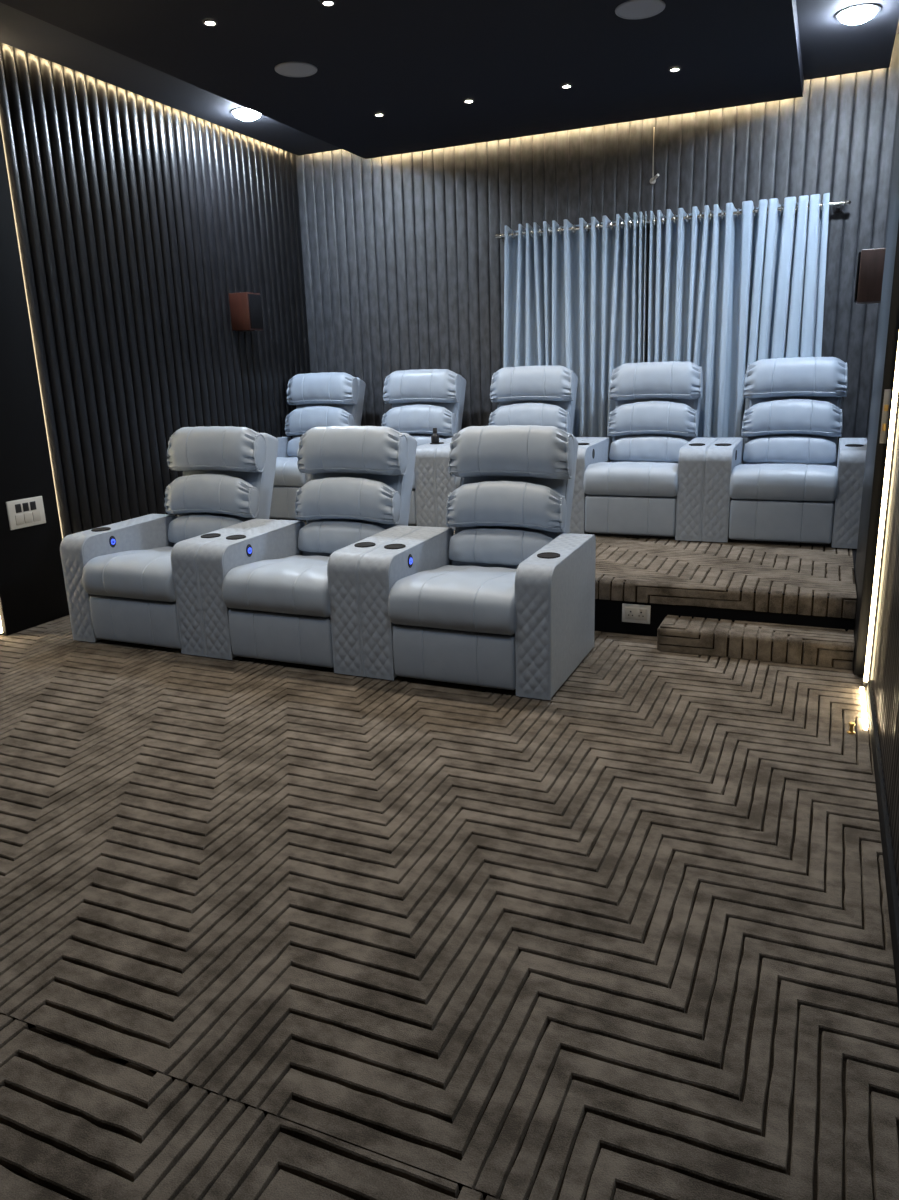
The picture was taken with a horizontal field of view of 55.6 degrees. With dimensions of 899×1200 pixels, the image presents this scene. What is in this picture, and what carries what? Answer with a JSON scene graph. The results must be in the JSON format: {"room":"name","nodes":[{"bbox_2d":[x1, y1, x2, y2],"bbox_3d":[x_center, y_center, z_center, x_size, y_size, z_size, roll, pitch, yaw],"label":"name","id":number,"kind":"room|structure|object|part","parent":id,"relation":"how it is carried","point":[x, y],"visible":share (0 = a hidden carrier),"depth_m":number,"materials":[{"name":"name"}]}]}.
{"room":"home theater","nodes":[
{"label":"home theater","id":0,"kind":"room"},
{"bbox_2d":[0,42,310,539],"bbox_3d":[-1.828,-1.876,6.115,0.110,3.280,2.894,5,16,23],"label":"wall","id":1,"kind":"structure","parent":0,"point":[137,218],"depth_m":5.53,"materials":[{"name":"black wood"}]},
{"bbox_2d":[6,496,45,529],"bbox_3d":[-2.394,-0.493,4.820,0.014,0.158,0.244,5,16,23],"label":"switch plate","id":2,"kind":"object","parent":1,"relation":"attached to","point":[27,512],"visible":1,"depth_m":4.81,"materials":[{"name":"grey plastic"}]},
{"bbox_2d":[0,126,69,635],"bbox_3d":[-2.491,-1.446,4.588,0.130,3.280,0.475,5,16,23],"label":"wall panel","id":3,"kind":"object","parent":1,"relation":"attached to","point":[32,583],"depth_m":4.77,"materials":[{"name":"black laminate"}]},
{"bbox_2d":[229,292,263,330],"bbox_3d":[-1.531,-2.168,6.429,0.187,0.265,0.170,5,16,23],"label":"wall speaker","id":4,"kind":"object","parent":1,"relation":"attached to","point":[246,314],"visible":1,"depth_m":6.36,"materials":[{"name":"brown wood"}]},
{"bbox_2d":[248,294,263,328],"bbox_3d":[-1.452,-2.162,6.396,0.016,0.245,0.150,5,16,23],"label":"grille","id":5,"kind":"object","parent":4,"relation":"attached to","point":[255,316],"depth_m":6.38,"materials":[{"name":"black fabric"}]},
{"bbox_2d":[0,615,898,1199],"bbox_3d":[-0.931,0.706,2.950,4.441,0.120,9.024,5,16,23],"label":"floor","id":6,"kind":"structure","parent":0,"point":[270,930],"depth_m":2.13,"materials":[{"name":"brown carpet"}]},
{"bbox_2d":[60,426,277,656],"bbox_3d":[-1.456,-0.396,4.771,0.900,1.089,1.073,5,16,23],"label":"recliner","id":7,"kind":"object","parent":6,"relation":"on","point":[135,580],"visible":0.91,"depth_m":4.59,"materials":[{"name":"grey leather"}]},
{"bbox_3d":[-1.838,-0.151,4.871,0.158,0.582,0.753,5,16,23],"label":"armrest","id":8,"kind":"part","parent":7,"relation":"part of","materials":[{"name":"grey leather"}]},
{"bbox_3d":[-1.515,-0.186,4.674,0.592,0.204,0.751,5,16,23],"label":"seat","id":9,"kind":"part","parent":7,"relation":"part of","materials":[{"name":"grey leather"}]},
{"bbox_2d":[168,515,242,542],"bbox_3d":[-1.391,-0.402,4.924,0.568,0.174,0.101,5,16,23],"label":"lumbar cushion","id":10,"kind":"object","parent":7,"relation":"on","point":[183,527],"depth_m":4.92,"materials":[{"name":"grey leather"}]},
{"bbox_2d":[166,474,258,517],"bbox_3d":[-1.379,-0.606,4.912,0.613,0.240,0.151,5,16,23],"label":"pillow","id":11,"kind":"object","parent":7,"relation":"on","point":[196,495],"depth_m":4.85,"materials":[{"name":"grey leather"}]},
{"bbox_2d":[168,426,265,471],"bbox_3d":[-1.354,-0.870,4.918,0.633,0.256,0.173,5,16,23],"label":"headrest pillow","id":12,"kind":"object","parent":7,"relation":"on","point":[201,448],"depth_m":4.84,"materials":[{"name":"grey leather"}]},
{"bbox_3d":[-1.157,-0.094,4.582,0.158,0.582,0.753,5,16,23],"label":"armrest","id":13,"kind":"part","parent":7,"relation":"part of","materials":[{"name":"grey leather"}]},
{"bbox_3d":[-1.340,-0.448,5.035,0.576,1.040,0.488,5,16,23],"label":"backrest","id":14,"kind":"part","parent":7,"relation":"part of","materials":[{"name":"grey leather"}]},
{"bbox_3d":[-1.096,-0.516,4.871,0.005,0.791,0.293,5,16,23],"label":"welt cord","id":15,"kind":"part","parent":7,"relation":"part of","materials":[{"name":"grey leather"}]},
{"bbox_2d":[196,426,421,676],"bbox_3d":[-0.630,-0.328,4.420,0.900,1.089,1.073,5,16,23],"label":"recliner","id":16,"kind":"object","parent":6,"relation":"on","point":[287,591],"visible":0.94,"depth_m":4.22,"materials":[{"name":"grey leather"}]},
{"bbox_3d":[-1.012,-0.082,4.520,0.158,0.582,0.753,5,16,23],"label":"armrest","id":17,"kind":"part","parent":16,"relation":"part of","materials":[{"name":"grey leather"}]},
{"bbox_3d":[-0.689,-0.117,4.323,0.592,0.204,0.751,5,16,23],"label":"seat","id":18,"kind":"part","parent":16,"relation":"part of","materials":[{"name":"grey leather"}]},
{"bbox_2d":[298,521,385,553],"bbox_3d":[-0.565,-0.333,4.573,0.568,0.174,0.101,5,16,23],"label":"lumbar cushion","id":19,"kind":"object","parent":16,"relation":"on","point":[315,537],"depth_m":4.56,"materials":[{"name":"grey leather"}]},
{"bbox_2d":[296,477,400,523],"bbox_3d":[-0.553,-0.537,4.561,0.613,0.240,0.151,5,16,23],"label":"pillow","id":20,"kind":"object","parent":16,"relation":"on","point":[332,500],"depth_m":4.50,"materials":[{"name":"grey leather"}]},
{"bbox_2d":[298,426,407,474],"bbox_3d":[-0.528,-0.801,4.566,0.633,0.256,0.173,5,16,23],"label":"headrest pillow","id":21,"kind":"object","parent":16,"relation":"on","point":[330,450],"depth_m":4.49,"materials":[{"name":"grey leather"}]},
{"bbox_3d":[-0.514,-0.379,4.684,0.576,1.040,0.488,5,16,23],"label":"backrest","id":22,"kind":"part","parent":16,"relation":"part of","materials":[{"name":"grey leather"}]},
{"bbox_3d":[-0.332,-0.025,4.231,0.158,0.582,0.753,5,16,23],"label":"armrest","id":23,"kind":"part","parent":16,"relation":"part of","materials":[{"name":"grey leather"}]},
{"bbox_2d":[357,425,595,699],"bbox_3d":[0.196,-0.259,4.069,0.900,1.089,1.073,5,16,23],"label":"recliner","id":24,"kind":"object","parent":6,"relation":"on","point":[505,600],"visible":1,"depth_m":3.85,"materials":[{"name":"grey leather"}]},
{"bbox_3d":[-0.186,-0.013,4.169,0.158,0.582,0.753,5,16,23],"label":"armrest","id":25,"kind":"part","parent":24,"relation":"part of","materials":[{"name":"grey leather"}]},
{"bbox_3d":[0.137,-0.048,3.972,0.592,0.204,0.751,5,16,23],"label":"seat","id":26,"kind":"part","parent":24,"relation":"part of","materials":[{"name":"grey leather"}]},
{"bbox_2d":[449,528,553,565],"bbox_3d":[0.261,-0.264,4.222,0.568,0.174,0.101,5,16,23],"label":"lumbar cushion","id":27,"kind":"object","parent":24,"relation":"on","point":[468,546],"depth_m":4.20,"materials":[{"name":"grey leather"}]},
{"bbox_2d":[447,480,566,531],"bbox_3d":[0.273,-0.468,4.211,0.613,0.240,0.151,5,16,23],"label":"pillow","id":28,"kind":"object","parent":24,"relation":"on","point":[503,505],"depth_m":4.16,"materials":[{"name":"grey leather"}]},
{"bbox_2d":[450,425,573,478],"bbox_3d":[0.297,-0.733,4.215,0.633,0.256,0.173,5,16,23],"label":"headrest pillow","id":29,"kind":"object","parent":24,"relation":"on","point":[492,451],"depth_m":4.14,"materials":[{"name":"grey leather"}]},
{"bbox_3d":[0.312,-0.310,4.333,0.576,1.040,0.488,5,16,23],"label":"backrest","id":30,"kind":"part","parent":24,"relation":"part of","materials":[{"name":"grey leather"}]},
{"bbox_3d":[0.494,0.043,3.880,0.158,0.582,0.753,5,16,23],"label":"armrest","id":31,"kind":"part","parent":24,"relation":"part of","materials":[{"name":"grey leather"}]},
{"bbox_2d":[303,521,856,635],"bbox_3d":[0.366,-0.328,5.875,4.341,0.285,2.301,5,16,23],"label":"platform","id":32,"kind":"object","parent":6,"relation":"on","point":[776,583],"depth_m":4.44,"materials":[{"name":"brown carpet"}]},
{"bbox_2d":[269,372,365,520],"bbox_3d":[-1.148,-1.253,6.829,0.900,1.089,1.073,5,16,23],"label":"recliner","id":33,"kind":"object","parent":32,"relation":"on","point":[323,399],"visible":0.36,"depth_m":6.88,"materials":[{"name":"grey leather"}]},
{"bbox_3d":[-1.530,-1.008,6.930,0.158,0.582,0.753,5,16,23],"label":"armrest","id":34,"kind":"part","parent":33,"relation":"part of","materials":[{"name":"grey leather"}]},
{"bbox_3d":[-1.206,-1.042,6.733,0.592,0.204,0.751,5,16,23],"label":"seat","id":35,"kind":"part","parent":33,"relation":"part of","materials":[{"name":"grey leather"}]},
{"bbox_2d":[287,436,300,456],"bbox_3d":[-1.082,-1.258,6.982,0.568,0.174,0.101,5,16,23],"label":"lumbar cushion","id":36,"kind":"object","parent":33,"relation":"on","point":[292,443],"depth_m":7.04,"materials":[{"name":"grey leather"}]},
{"bbox_3d":[-0.849,-0.951,6.641,0.158,0.582,0.753,5,16,23],"label":"armrest","id":37,"kind":"part","parent":33,"relation":"part of","materials":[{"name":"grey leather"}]},
{"bbox_2d":[286,406,353,435],"bbox_3d":[-1.070,-1.462,6.971,0.613,0.240,0.151,5,16,23],"label":"pillow","id":38,"kind":"object","parent":33,"relation":"on","point":[300,420],"depth_m":6.92,"materials":[{"name":"grey leather"}]},
{"bbox_2d":[288,372,358,404],"bbox_3d":[-1.046,-1.727,6.976,0.633,0.256,0.173,5,16,23],"label":"headrest pillow","id":39,"kind":"object","parent":33,"relation":"on","point":[330,388],"depth_m":6.90,"materials":[{"name":"grey leather"}]},
{"bbox_3d":[-1.031,-1.305,7.093,0.576,1.040,0.488,5,16,23],"label":"backrest","id":40,"kind":"part","parent":33,"relation":"part of","materials":[{"name":"grey leather"}]},
{"bbox_2d":[381,369,465,526],"bbox_3d":[-0.322,-1.184,6.478,0.900,1.089,1.073,5,16,23],"label":"recliner","id":41,"kind":"object","parent":32,"relation":"on","point":[422,400],"visible":0.47,"depth_m":6.52,"materials":[{"name":"grey leather"}]},
{"bbox_3d":[-0.380,-0.974,6.382,0.592,0.204,0.751,5,16,23],"label":"seat","id":42,"kind":"part","parent":41,"relation":"part of","materials":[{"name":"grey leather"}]},
{"bbox_2d":[382,404,455,435],"bbox_3d":[-0.244,-1.394,6.620,0.613,0.240,0.151,5,16,23],"label":"pillow","id":43,"kind":"object","parent":41,"relation":"on","point":[418,419],"depth_m":6.55,"materials":[{"name":"grey leather"}]},
{"bbox_2d":[384,369,460,403],"bbox_3d":[-0.220,-1.658,6.625,0.633,0.256,0.173,5,16,23],"label":"headrest pillow","id":44,"kind":"object","parent":41,"relation":"on","point":[421,386],"depth_m":6.55,"materials":[{"name":"grey leather"}]},
{"bbox_2d":[412,435,442,445],"bbox_3d":[-0.256,-1.190,6.631,0.568,0.174,0.101,5,16,23],"label":"lumbar cushion","id":45,"kind":"object","parent":41,"relation":"on","point":[421,439],"depth_m":6.57,"materials":[{"name":"grey leather"}]},
{"bbox_3d":[-0.205,-1.236,6.742,0.576,1.040,0.488,5,16,23],"label":"backrest","id":46,"kind":"part","parent":41,"relation":"part of","materials":[{"name":"grey leather"}]},
{"bbox_3d":[-0.023,-0.882,6.290,0.158,0.582,0.753,5,16,23],"label":"armrest","id":47,"kind":"part","parent":41,"relation":"part of","materials":[{"name":"grey leather"}]},
{"bbox_2d":[431,428,438,442],"bbox_3d":[-0.103,-1.172,6.075,0.058,0.106,0.058,5,16,23],"label":"bottle","id":48,"kind":"object","parent":41,"relation":"on","point":[434,437],"visible":1,"depth_m":6.06,"materials":[{"name":"black glass"}]},
{"bbox_2d":[435,365,587,528],"bbox_3d":[0.504,-1.116,6.127,0.900,1.089,1.073,5,16,23],"label":"recliner","id":49,"kind":"object","parent":32,"relation":"on","point":[545,395],"visible":0.31,"depth_m":6.18,"materials":[{"name":"grey leather"}]},
{"bbox_3d":[0.122,-0.870,6.228,0.158,0.582,0.753,5,16,23],"label":"armrest","id":50,"kind":"part","parent":49,"relation":"part of","materials":[{"name":"grey leather"}]},
{"bbox_3d":[0.446,-0.905,6.031,0.592,0.204,0.751,5,16,23],"label":"seat","id":51,"kind":"part","parent":49,"relation":"part of","materials":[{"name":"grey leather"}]},
{"bbox_2d":[490,403,569,432],"bbox_3d":[0.582,-1.325,6.269,0.613,0.240,0.151,5,16,23],"label":"pillow","id":52,"kind":"object","parent":49,"relation":"on","point":[540,414],"depth_m":6.20,"materials":[{"name":"grey leather"}]},
{"bbox_2d":[491,365,574,401],"bbox_3d":[0.606,-1.590,6.274,0.633,0.256,0.173,5,16,23],"label":"headrest pillow","id":53,"kind":"object","parent":49,"relation":"on","point":[547,383],"depth_m":6.20,"materials":[{"name":"grey leather"}]},
{"bbox_3d":[0.621,-1.167,6.392,0.576,1.040,0.488,5,16,23],"label":"backrest","id":54,"kind":"part","parent":49,"relation":"part of","materials":[{"name":"grey leather"}]},
{"bbox_2d":[622,603,650,623],"bbox_3d":[0.967,0.071,4.424,0.146,0.098,0.014,5,16,23],"label":"wall socket","id":55,"kind":"object","parent":32,"relation":"attached to","point":[634,613],"visible":1,"depth_m":4.42,"materials":[{"name":"grey plastic"}]},
{"bbox_3d":[0.966,0.072,4.421,0.112,0.062,0.005,5,16,23],"label":"frame","id":56,"kind":"part","parent":55,"relation":"part of","materials":[{"name":"beige plastic"}]},
{"bbox_2d":[569,361,717,540],"bbox_3d":[1.330,-1.047,5.776,0.900,1.089,1.073,5,16,23],"label":"recliner","id":57,"kind":"object","parent":32,"relation":"on","point":[648,481],"visible":0.92,"depth_m":5.55,"materials":[{"name":"grey leather"}]},
{"bbox_3d":[0.948,-0.801,5.877,0.158,0.582,0.753,5,16,23],"label":"armrest","id":58,"kind":"part","parent":57,"relation":"part of","materials":[{"name":"grey leather"}]},
{"bbox_3d":[1.272,-0.836,5.680,0.592,0.204,0.751,5,16,23],"label":"seat","id":59,"kind":"part","parent":57,"relation":"part of","materials":[{"name":"grey leather"}]},
{"bbox_2d":[609,436,688,461],"bbox_3d":[1.395,-1.052,5.929,0.568,0.174,0.101,5,16,23],"label":"lumbar cushion","id":60,"kind":"object","parent":57,"relation":"on","point":[622,448],"depth_m":5.91,"materials":[{"name":"grey leather"}]},
{"bbox_2d":[609,401,697,436],"bbox_3d":[1.408,-1.256,5.918,0.613,0.240,0.151,5,16,23],"label":"pillow","id":61,"kind":"object","parent":57,"relation":"on","point":[649,418],"depth_m":5.87,"materials":[{"name":"grey leather"}]},
{"bbox_3d":[1.447,-1.099,6.041,0.576,1.040,0.488,5,16,23],"label":"backrest","id":62,"kind":"part","parent":57,"relation":"part of","materials":[{"name":"grey leather"}]},
{"bbox_2d":[611,361,702,399],"bbox_3d":[1.432,-1.521,5.923,0.633,0.256,0.173,5,16,23],"label":"headrest pillow","id":63,"kind":"object","parent":57,"relation":"on","point":[676,380],"depth_m":5.85,"materials":[{"name":"grey leather"}]},
{"bbox_3d":[1.629,-0.745,5.588,0.158,0.582,0.753,5,16,23],"label":"armrest","id":64,"kind":"part","parent":57,"relation":"part of","materials":[{"name":"grey leather"}]},
{"bbox_2d":[701,357,866,548],"bbox_3d":[2.156,-0.978,5.425,0.900,1.089,1.073,5,16,23],"label":"recliner","id":65,"kind":"object","parent":32,"relation":"on","point":[786,486],"visible":0.98,"depth_m":5.20,"materials":[{"name":"grey leather"}]},
{"bbox_3d":[1.774,-0.733,5.526,0.158,0.582,0.753,5,16,23],"label":"armrest","id":66,"kind":"part","parent":65,"relation":"part of","materials":[{"name":"grey leather"}]},
{"bbox_3d":[2.098,-0.767,5.329,0.592,0.204,0.751,5,16,23],"label":"seat","id":67,"kind":"part","parent":65,"relation":"part of","materials":[{"name":"grey leather"}]},
{"bbox_2d":[743,436,835,463],"bbox_3d":[2.221,-0.984,5.579,0.568,0.174,0.101,5,16,23],"label":"lumbar cushion","id":68,"kind":"object","parent":65,"relation":"on","point":[757,449],"depth_m":5.55,"materials":[{"name":"grey leather"}]},
{"bbox_2d":[742,399,842,436],"bbox_3d":[2.234,-1.188,5.567,0.613,0.240,0.151,5,16,23],"label":"pillow","id":69,"kind":"object","parent":65,"relation":"on","point":[789,417],"depth_m":5.52,"materials":[{"name":"grey leather"}]},
{"bbox_3d":[2.273,-1.030,5.690,0.576,1.040,0.488,5,16,23],"label":"backrest","id":70,"kind":"part","parent":65,"relation":"part of","materials":[{"name":"grey leather"}]},
{"bbox_2d":[743,357,847,397],"bbox_3d":[2.258,-1.452,5.572,0.633,0.256,0.173,5,16,23],"label":"headrest pillow","id":71,"kind":"object","parent":65,"relation":"on","point":[796,377],"depth_m":5.51,"materials":[{"name":"grey leather"}]},
{"bbox_3d":[2.516,-1.098,5.526,0.005,0.791,0.293,5,16,23],"label":"welt cord","id":72,"kind":"part","parent":65,"relation":"part of","materials":[{"name":"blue leather"}]},
{"bbox_3d":[2.455,-0.676,5.237,0.158,0.582,0.753,5,16,23],"label":"armrest","id":73,"kind":"part","parent":65,"relation":"part of","materials":[{"name":"grey leather"}]},
{"bbox_2d":[657,615,854,669],"bbox_3d":[1.461,0.195,4.110,0.874,0.123,0.235,5,16,23],"label":"carpeted step","id":74,"kind":"structure","parent":6,"relation":"on","point":[782,643],"depth_m":4.03,"materials":[{"name":"brown carpet"}]},
{"bbox_2d":[847,722,854,733],"bbox_3d":[1.509,0.479,3.204,0.028,0.042,0.028,5,16,23],"label":"door stop","id":75,"kind":"object","parent":6,"relation":"on","point":[851,724],"visible":1,"depth_m":3.20,"materials":[{"name":"gold metal"}]},
{"bbox_2d":[0,0,898,155],"bbox_3d":[-1.028,-2.449,2.104,4.701,0.264,9.324,5,16,23],"label":"ceiling","id":76,"kind":"structure","parent":0,"point":[830,46],"depth_m":4.86,"materials":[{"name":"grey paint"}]},
{"bbox_2d":[230,107,261,120],"bbox_3d":[-1.358,-3.251,5.728,0.216,0.044,0.216,5,16,23],"label":"recessed light","id":77,"kind":"object","parent":76,"relation":"in","point":[243,113],"visible":0.71,"depth_m":5.68,"materials":[{"name":"grey"}]},
{"bbox_2d":[0,0,803,158],"bbox_3d":[-0.888,-2.319,2.296,3.175,0.097,8.509,5,16,23],"label":"ceiling panel","id":78,"kind":"object","parent":76,"relation":"attached to","point":[415,63],"visible":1,"depth_m":4.57,"materials":[{"name":"black paint"}]},
{"bbox_2d":[203,19,216,25],"bbox_3d":[-1.129,-2.721,4.026,0.066,0.008,0.066,5,16,23],"label":"light","id":79,"kind":"object","parent":78,"relation":"attached to","point":[208,22],"visible":1,"depth_m":4.02,"materials":[{"name":"grey"}]},
{"bbox_2d":[275,62,316,76],"bbox_3d":[-0.841,-2.905,4.676,0.232,0.008,0.232,5,16,23],"label":"ceiling speaker","id":80,"kind":"object","parent":78,"relation":"attached to","point":[289,69],"visible":1,"depth_m":4.67,"materials":[{"name":"grey"}]},
{"bbox_2d":[321,0,334,6],"bbox_3d":[-0.547,-2.692,3.849,0.066,0.008,0.066,5,16,23],"label":"light","id":81,"kind":"object","parent":78,"relation":"attached to","point":[328,3],"visible":1,"depth_m":3.84,"materials":[{"name":"grey"}]},
{"bbox_2d":[374,113,383,116],"bbox_3d":[-0.455,-3.148,5.540,0.066,0.008,0.066,5,16,23],"label":"light","id":82,"kind":"object","parent":78,"relation":"attached to","point":[375,114],"visible":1,"depth_m":5.53,"materials":[{"name":"grey"}]},
{"bbox_2d":[464,99,473,102],"bbox_3d":[0.120,-3.106,5.317,0.066,0.008,0.066,5,16,23],"label":"light","id":83,"kind":"object","parent":78,"relation":"attached to","point":[466,100],"visible":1,"depth_m":5.31,"materials":[{"name":"grey"}]},
{"bbox_2d":[561,84,571,88],"bbox_3d":[0.699,-3.064,5.092,0.066,0.008,0.066,5,16,23],"label":"light","id":84,"kind":"object","parent":78,"relation":"attached to","point":[565,86],"visible":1,"depth_m":5.09,"materials":[{"name":"grey"}]},
{"bbox_2d":[615,0,664,19],"bbox_3d":[0.897,-2.782,4.019,0.232,0.008,0.232,5,16,23],"label":"ceiling speaker","id":85,"kind":"object","parent":78,"relation":"attached to","point":[632,9],"visible":1,"depth_m":4.01,"materials":[{"name":"grey metal"}]},
{"bbox_2d":[669,67,680,71],"bbox_3d":[1.283,-3.019,4.859,0.066,0.008,0.066,5,16,23],"label":"light","id":86,"kind":"object","parent":78,"relation":"attached to","point":[674,69],"visible":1,"depth_m":4.86,"materials":[{"name":"grey"}]},
{"bbox_2d":[835,3,880,24],"bbox_3d":[2.098,-2.997,4.387,0.216,0.044,0.216,5,16,23],"label":"recessed light","id":87,"kind":"object","parent":76,"relation":"in","point":[860,13],"visible":1,"depth_m":4.34,"materials":[{"name":"grey"}]},
{"bbox_2d":[296,33,898,466],"bbox_3d":[0.825,-2.071,6.538,4.441,3.280,0.092,5,16,23],"label":"wall","id":88,"kind":"structure","parent":0,"point":[403,260],"depth_m":6.34,"materials":[{"name":"grey wood"}]},
{"bbox_2d":[650,127,658,183],"bbox_3d":[1.418,-3.075,5.892,0.046,0.362,0.102,-3,15,-3],"label":"wire","id":89,"kind":"object","parent":88,"relation":"attached to","point":[652,180],"visible":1,"depth_m":5.92,"materials":[{"name":"grey plastic"}]},
{"bbox_2d":[494,200,850,242],"bbox_3d":[1.470,-2.637,5.974,2.433,0.067,0.107,5,16,23],"label":"curtain rod","id":90,"kind":"object","parent":88,"relation":"attached to","point":[838,206],"visible":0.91,"depth_m":5.92,"materials":[{"name":"silver metal"}]},
{"bbox_2d":[503,211,647,442],"bbox_3d":[0.935,-1.743,6.449,1.083,2.093,0.120,5,16,23],"label":"curtain","id":91,"kind":"object","parent":90,"relation":"hanging from","point":[575,301],"visible":0.66,"depth_m":6.33,"materials":[{"name":"blue fabric"}]},
{"bbox_2d":[648,193,829,452],"bbox_3d":[1.982,-1.656,6.004,1.171,2.093,0.120,5,16,23],"label":"curtain","id":92,"kind":"object","parent":90,"relation":"hanging from","point":[728,293],"visible":0.66,"depth_m":5.87,"materials":[{"name":"blue fabric"}]},
{"bbox_2d":[866,91,898,895],"bbox_3d":[1.097,-0.772,1.663,0.098,3.280,8.994,5,16,23],"label":"wall","id":93,"kind":"structure","parent":0,"point":[885,665],"depth_m":2.94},
{"bbox_2d":[852,549,856,574],"bbox_3d":[2.507,-0.232,5.277,0.070,0.282,1.709,5,16,23],"label":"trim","id":94,"kind":"structure","parent":93,"relation":"attached to","point":[854,551],"depth_m":4.81,"materials":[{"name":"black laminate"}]},
{"bbox_2d":[854,248,885,303],"bbox_3d":[2.331,-1.776,4.689,0.174,0.270,0.180,5,16,23],"label":"wall speaker","id":95,"kind":"object","parent":93,"relation":"attached to","point":[870,263],"visible":0.82,"depth_m":4.62,"materials":[{"name":"brown wood"}]},
{"bbox_2d":[854,252,860,301],"bbox_3d":[2.259,-1.782,4.720,0.016,0.250,0.160,5,16,23],"label":"grille","id":96,"kind":"object","parent":95,"relation":"attached to","point":[857,297],"depth_m":4.65,"materials":[{"name":"black fabric"}]},
{"bbox_2d":[853,117,898,675],"bbox_3d":[1.942,-0.940,3.833,0.044,2.408,0.898,5,16,23],"label":"wall panel","id":97,"kind":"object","parent":93,"relation":"in","point":[888,326],"depth_m":3.64,"materials":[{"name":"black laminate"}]},
{"bbox_3d":[1.770,-0.745,3.466,0.025,0.215,0.004,5,16,23],"label":"lock plate","id":98,"kind":"part","parent":97,"relation":"part of","materials":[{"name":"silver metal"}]},
{"bbox_2d":[866,680,898,1008],"bbox_3d":[0.533,1.130,0.838,0.022,0.070,6.140,5,16,23],"label":"baseboard","id":99,"kind":"structure","parent":93,"relation":"attached to","point":[887,849],"depth_m":2.39,"materials":[{"name":"black laminate"}]},
{"bbox_3d":[1.803,-1.203,3.192,0.065,3.280,0.130,5,16,23],"label":"trim","id":100,"kind":"structure","parent":0,"visible":0},
{"bbox_2d":[860,337,898,729],"bbox_3d":[1.655,-1.044,3.048,0.069,3.056,0.500,5,16,23],"label":"led strip","id":101,"kind":"object","parent":100,"relation":"attached to","point":[895,398],"visible":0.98,"depth_m":3.45,"materials":[{"name":"beige glowing warm-white light-emitting plastic diffuser"}]}
]}

